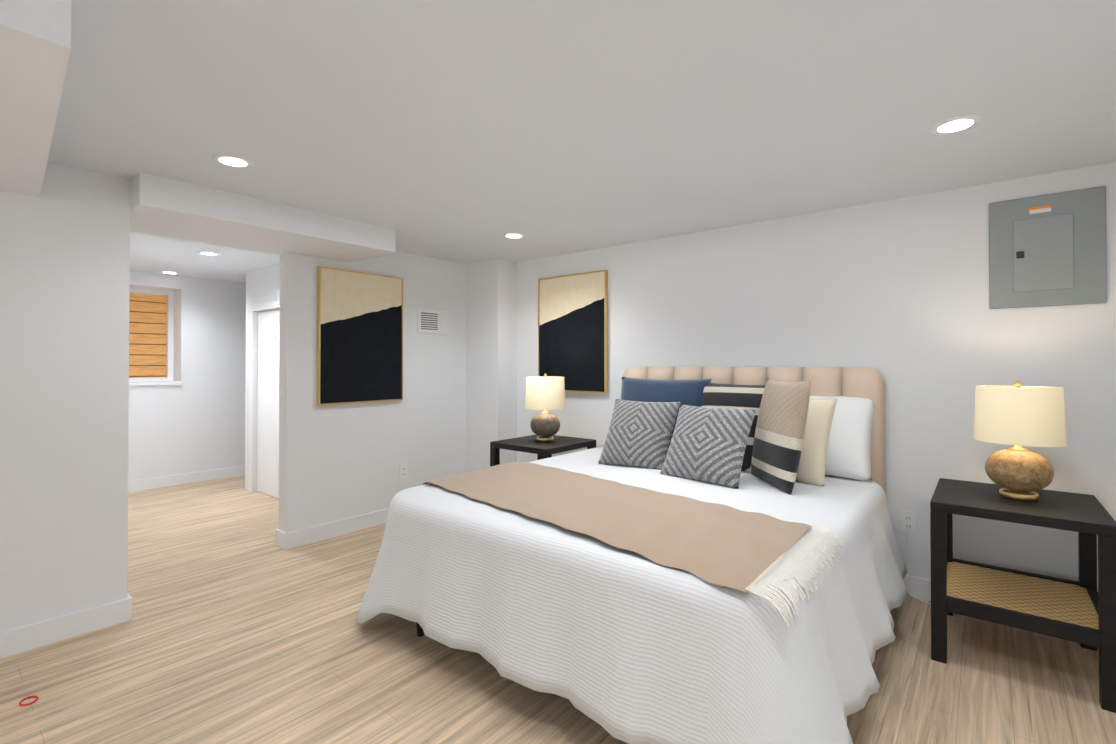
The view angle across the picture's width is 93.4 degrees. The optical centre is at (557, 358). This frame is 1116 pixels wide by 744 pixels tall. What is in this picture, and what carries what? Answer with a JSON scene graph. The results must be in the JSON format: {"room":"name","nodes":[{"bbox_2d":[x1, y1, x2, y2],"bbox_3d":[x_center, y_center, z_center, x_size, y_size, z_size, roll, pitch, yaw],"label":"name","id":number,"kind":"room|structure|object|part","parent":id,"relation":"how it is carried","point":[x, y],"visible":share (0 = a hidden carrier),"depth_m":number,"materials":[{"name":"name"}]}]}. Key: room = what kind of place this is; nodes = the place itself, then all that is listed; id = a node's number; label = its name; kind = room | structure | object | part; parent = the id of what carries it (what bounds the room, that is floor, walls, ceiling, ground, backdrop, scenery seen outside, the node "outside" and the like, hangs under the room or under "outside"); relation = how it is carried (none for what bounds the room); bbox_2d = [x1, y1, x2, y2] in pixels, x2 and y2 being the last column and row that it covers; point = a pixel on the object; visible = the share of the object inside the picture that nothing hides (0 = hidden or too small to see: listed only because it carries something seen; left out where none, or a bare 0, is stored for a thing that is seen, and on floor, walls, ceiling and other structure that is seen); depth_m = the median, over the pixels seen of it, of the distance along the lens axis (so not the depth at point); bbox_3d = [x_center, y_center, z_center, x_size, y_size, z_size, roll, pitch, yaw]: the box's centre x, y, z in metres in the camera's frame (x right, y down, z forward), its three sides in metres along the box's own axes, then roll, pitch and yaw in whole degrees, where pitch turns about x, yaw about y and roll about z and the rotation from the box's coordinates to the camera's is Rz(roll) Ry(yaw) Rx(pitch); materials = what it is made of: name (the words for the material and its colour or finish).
{"room":"bedroom","nodes":[
{"label":"bedroom","id":0,"kind":"room"},
{"bbox_2d":[0,162,129,632],"bbox_3d":[-4.128,0.175,0.446,0.527,2.130,5.847,0,-1,39],"label":"wall","id":1,"kind":"structure","parent":0,"point":[64,317],"depth_m":2.37,"materials":[{"name":"white paint"}]},
{"bbox_2d":[0,593,131,658],"bbox_3d":[-3.912,1.187,0.273,0.016,0.103,5.863,0,-1,39],"label":"baseboard","id":2,"kind":"structure","parent":1,"relation":"attached to","point":[33,636],"depth_m":2.36,"materials":[{"name":"white paint"}]},
{"bbox_2d":[128,271,245,480],"bbox_3d":[-5.363,0.206,3.865,0.400,2.130,9.600,0,-1,39],"label":"wall","id":3,"kind":"structure","parent":0,"point":[194,421],"depth_m":5.50,"materials":[{"name":"white paint"}]},
{"bbox_2d":[129,287,181,385],"bbox_3d":[-4.263,-0.237,5.185,0.390,1.060,0.930,0,-1,39],"label":"window","id":4,"kind":"structure","parent":3,"relation":"in","point":[151,331],"depth_m":5.46,"materials":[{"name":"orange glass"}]},
{"bbox_2d":[128,465,244,491],"bbox_3d":[-3.516,1.237,5.802,0.016,0.103,4.010,0,-1,39],"label":"baseboard","id":5,"kind":"structure","parent":3,"relation":"attached to","point":[158,482],"depth_m":5.40,"materials":[{"name":"white paint"}]},
{"bbox_2d":[245,272,250,488],"bbox_3d":[-2.312,0.226,6.070,0.120,2.130,2.330,0,-1,39],"label":"wall","id":6,"kind":"structure","parent":0,"point":[248,304],"depth_m":5.17,"materials":[{"name":"white paint"}]},
{"bbox_2d":[251,264,279,491],"bbox_3d":[-2.259,0.212,4.604,1.810,2.130,0.120,0,-1,39],"label":"wall","id":7,"kind":"structure","parent":0,"point":[265,285],"depth_m":5.05,"materials":[{"name":"white paint"}]},
{"bbox_2d":[249,300,279,498],"bbox_3d":[-2.640,0.380,4.870,0.840,1.800,0.085,0,-1,39],"label":"door frame","id":8,"kind":"structure","parent":7,"relation":"attached to","point":[268,406],"depth_m":4.96,"materials":[{"name":"white paint"}]},
{"bbox_2d":[279,251,465,532],"bbox_3d":[-1.302,0.209,4.251,0.120,2.130,1.775,0,-1,39],"label":"wall","id":9,"kind":"structure","parent":0,"point":[337,462],"depth_m":4.00,"materials":[{"name":"white paint"}]},
{"bbox_2d":[275,529,279,546],"bbox_3d":[-1.767,1.218,3.762,0.036,0.103,0.474,0,-1,39],"label":"baseboard","id":10,"kind":"structure","parent":9,"relation":"attached to","point":[277,532],"depth_m":3.57,"materials":[{"name":"white paint"}]},
{"bbox_2d":[280,508,388,549],"bbox_3d":[-1.322,1.222,4.109,0.016,0.103,1.574,0,-1,39],"label":"baseboard","id":11,"kind":"structure","parent":9,"relation":"attached to","point":[328,530],"depth_m":3.74,"materials":[{"name":"white paint"}]},
{"bbox_2d":[316,266,402,404],"bbox_3d":[-1.461,-0.159,3.934,0.034,0.970,0.680,0,-1,39],"label":"picture","id":12,"kind":"object","parent":9,"relation":"attached to","point":[359,337],"visible":0.92,"depth_m":3.90,"materials":[{"name":"fabric"}]},
{"bbox_2d":[400,464,406,478],"bbox_3d":[-1.238,0.904,4.220,0.010,0.116,0.072,0,-1,39],"label":"electrical outlet","id":13,"kind":"object","parent":9,"relation":"attached to","point":[403,471],"visible":1,"depth_m":4.21,"materials":[{"name":"white plastic"}]},
{"bbox_2d":[417,308,448,333],"bbox_3d":[-1.052,-0.314,4.454,0.018,0.200,0.320,0,-1,39],"label":"air vent","id":14,"kind":"object","parent":9,"relation":"in","point":[433,321],"visible":1,"depth_m":4.44,"materials":[{"name":"white plastic"}]},
{"bbox_2d":[0,475,1115,743],"bbox_3d":[-2.795,1.301,1.693,7.773,0.100,9.720,0,-1,39],"label":"floor","id":15,"kind":"structure","parent":0,"point":[240,627],"depth_m":2.10,"materials":[{"name":"brown wood"}]},
{"bbox_2d":[19,695,37,705],"bbox_3d":[-1.935,1.250,1.923,0.062,0.006,0.050,0,-1,39],"label":"rubber band","id":16,"kind":"object","parent":15,"relation":"on","point":[20,704],"visible":1,"depth_m":1.92,"materials":[{"name":"red rubber"}]},
{"bbox_2d":[465,258,516,470],"bbox_3d":[-0.602,0.213,4.677,0.430,2.130,0.232,0,-1,39],"label":"column","id":17,"kind":"structure","parent":15,"relation":"on","point":[491,359],"depth_m":4.58,"materials":[{"name":"white paint"}]},
{"bbox_2d":[490,435,595,466],"bbox_3d":[-0.105,0.941,3.918,0.550,0.660,0.580,0,-1,39],"label":"nightstand","id":18,"kind":"object","parent":15,"relation":"on","point":[541,450],"visible":0.29,"depth_m":3.83,"materials":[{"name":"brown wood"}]},
{"bbox_2d":[525,373,564,441],"bbox_3d":[-0.095,0.359,3.928,0.300,0.502,0.300,0,-1,39],"label":"lamp","id":19,"kind":"object","parent":18,"relation":"on","point":[545,392],"visible":1,"depth_m":3.82,"materials":[{"name":"beige fabric"}]},
{"bbox_2d":[357,366,909,743],"bbox_3d":[0.434,0.652,2.650,2.144,1.215,2.124,0,-1,39],"label":"bed","id":20,"kind":"object","parent":15,"relation":"on","point":[698,555],"visible":1,"depth_m":1.93,"materials":[{"name":"white fabric"}]},
{"bbox_3d":[0.508,1.010,2.602,1.580,0.500,1.830,0,-1,39],"label":"frame","id":21,"kind":"part","parent":20,"relation":"part of","materials":[{"name":"black metal"}]},
{"bbox_2d":[422,461,844,626],"bbox_3d":[0.162,0.641,2.268,1.843,0.085,0.972,0,-1,39],"label":"throw","id":22,"kind":"object","parent":20,"relation":"on","point":[728,556],"depth_m":1.87,"materials":[{"name":"beige fabric"}]},
{"bbox_2d":[598,399,679,469],"bbox_3d":[0.483,0.445,3.149,0.440,0.440,0.150,0,-31,36],"label":"pillow","id":23,"kind":"object","parent":20,"relation":"on","point":[639,433],"depth_m":3.08,"materials":[{"name":"grey fabric"}]},
{"bbox_2d":[660,404,756,488],"bbox_3d":[0.784,0.445,2.771,0.440,0.440,0.150,0,-33,42],"label":"pillow","id":24,"kind":"object","parent":20,"relation":"on","point":[707,447],"depth_m":2.69,"materials":[{"name":"grey fabric"}]},
{"bbox_3d":[1.133,0.659,3.375,1.660,1.215,0.117,0,-1,39],"label":"headboard","id":25,"kind":"part","parent":20,"relation":"part of","materials":[{"name":"fabric"}]},
{"bbox_2d":[742,398,836,486],"bbox_3d":[1.227,0.422,2.815,0.140,0.460,0.460,22,-14,-35],"label":"pillow","id":26,"kind":"object","parent":20,"relation":"on","point":[812,464],"depth_m":2.66,"materials":[{"name":"beige fabric"}]},
{"bbox_2d":[810,396,875,481],"bbox_3d":[1.384,0.418,3.004,0.740,0.480,0.180,0,-27,39],"label":"pillow","id":27,"kind":"object","parent":20,"relation":"on","point":[852,438],"depth_m":2.80,"materials":[{"name":"white fabric"}]},
{"bbox_2d":[930,478,1115,712],"bbox_3d":[1.953,0.926,2.248,0.550,0.660,0.580,0,-1,39],"label":"nightstand","id":28,"kind":"object","parent":15,"relation":"on","point":[1082,611],"visible":1,"depth_m":2.15,"materials":[{"name":"black wood"}]},
{"bbox_2d":[974,380,1066,500],"bbox_3d":[1.977,0.344,2.260,0.300,0.502,0.300,0,-1,39],"label":"lamp","id":29,"kind":"object","parent":28,"relation":"on","point":[1018,415],"visible":1,"depth_m":2.17,"materials":[{"name":"beige fabric"}]},
{"bbox_2d":[47,0,1115,282],"bbox_3d":[-2.795,-0.939,1.713,7.773,0.120,9.720,0,-1,39],"label":"ceiling","id":30,"kind":"structure","parent":0,"point":[461,130],"depth_m":1.84,"materials":[{"name":"white paint"}]},
{"bbox_2d":[0,0,70,196],"bbox_3d":[-3.346,-0.780,-0.383,1.743,0.235,5.533,0,-1,39],"label":"soffit","id":31,"kind":"structure","parent":30,"relation":"attached to","point":[35,42],"depth_m":1.26,"materials":[{"name":"white paint"}]},
{"bbox_2d":[160,271,179,273],"bbox_3d":[-3.813,-0.844,5.166,0.156,0.006,0.156,0,-1,39],"label":"recessed light","id":32,"kind":"object","parent":30,"relation":"in","point":[168,272],"visible":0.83,"depth_m":5.14,"materials":[{"name":"white paint"}]},
{"bbox_2d":[198,251,219,255],"bbox_3d":[-2.830,-0.852,4.266,0.156,0.006,0.156,0,-1,39],"label":"recessed light","id":33,"kind":"object","parent":30,"relation":"in","point":[209,253],"visible":0.88,"depth_m":4.25,"materials":[{"name":"white paint"}]},
{"bbox_2d":[212,154,252,167],"bbox_3d":[-1.434,-0.870,2.321,0.156,0.006,0.156,0,-1,39],"label":"recessed light","id":34,"kind":"object","parent":30,"relation":"in","point":[231,161],"visible":1,"depth_m":2.31,"materials":[{"name":"white paint"}]},
{"bbox_2d":[130,172,395,262],"bbox_3d":[-1.788,-0.790,3.205,0.695,0.150,1.373,0,-1,39],"label":"soffit","id":35,"kind":"structure","parent":30,"relation":"attached to","point":[169,208],"depth_m":2.94,"materials":[{"name":"white paint"}]},
{"bbox_2d":[503,233,524,238],"bbox_3d":[-0.309,-0.858,3.675,0.156,0.006,0.156,0,-1,39],"label":"recessed light","id":36,"kind":"object","parent":30,"relation":"in","point":[508,235],"visible":0.96,"depth_m":3.66,"materials":[{"name":"white paint"}]},
{"bbox_2d":[930,115,981,134],"bbox_3d":[1.489,-0.873,1.971,0.156,0.006,0.156,0,-1,39],"label":"recessed light","id":37,"kind":"object","parent":30,"relation":"in","point":[963,124],"visible":1,"depth_m":1.96,"materials":[{"name":"white paint"}]},
{"bbox_2d":[517,162,1115,590],"bbox_3d":[0.954,0.204,3.641,4.393,2.130,0.120,0,-1,39],"label":"wall","id":38,"kind":"structure","parent":0,"point":[895,292],"depth_m":2.83,"materials":[{"name":"white paint"}]},
{"bbox_2d":[538,270,607,392],"bbox_3d":[0.107,-0.206,4.230,0.680,0.940,0.034,0,-1,39],"label":"picture","id":39,"kind":"object","parent":38,"relation":"attached to","point":[573,330],"visible":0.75,"depth_m":4.19,"materials":[{"name":"fabric"}]},
{"bbox_2d":[901,510,916,533],"bbox_3d":[1.871,0.871,2.807,0.072,0.116,0.010,0,-1,39],"label":"electrical outlet","id":40,"kind":"object","parent":38,"relation":"attached to","point":[909,518],"visible":1,"depth_m":2.80,"materials":[{"name":"white plastic"}]},
{"bbox_2d":[904,526,929,603],"bbox_3d":[1.926,1.078,2.715,0.282,0.376,0.045,0,-1,39],"label":"power cord","id":41,"kind":"object","parent":38,"relation":"attached to","point":[905,559],"visible":0.44,"depth_m":2.79,"materials":[{"name":"white plastic"}]},
{"bbox_2d":[904,575,930,600],"bbox_3d":[1.069,1.216,3.451,3.700,0.103,0.016,0,-1,39],"label":"baseboard","id":42,"kind":"structure","parent":38,"relation":"attached to","point":[920,588],"depth_m":2.77,"materials":[{"name":"white paint"}]},
{"bbox_2d":[989,186,1106,308],"bbox_3d":[2.288,-0.509,2.473,0.405,0.525,0.023,0,-1,39],"label":"electrical panel","id":43,"kind":"object","parent":38,"relation":"attached to","point":[1048,250],"visible":1,"depth_m":2.46,"materials":[{"name":"grey metal"}]}
]}

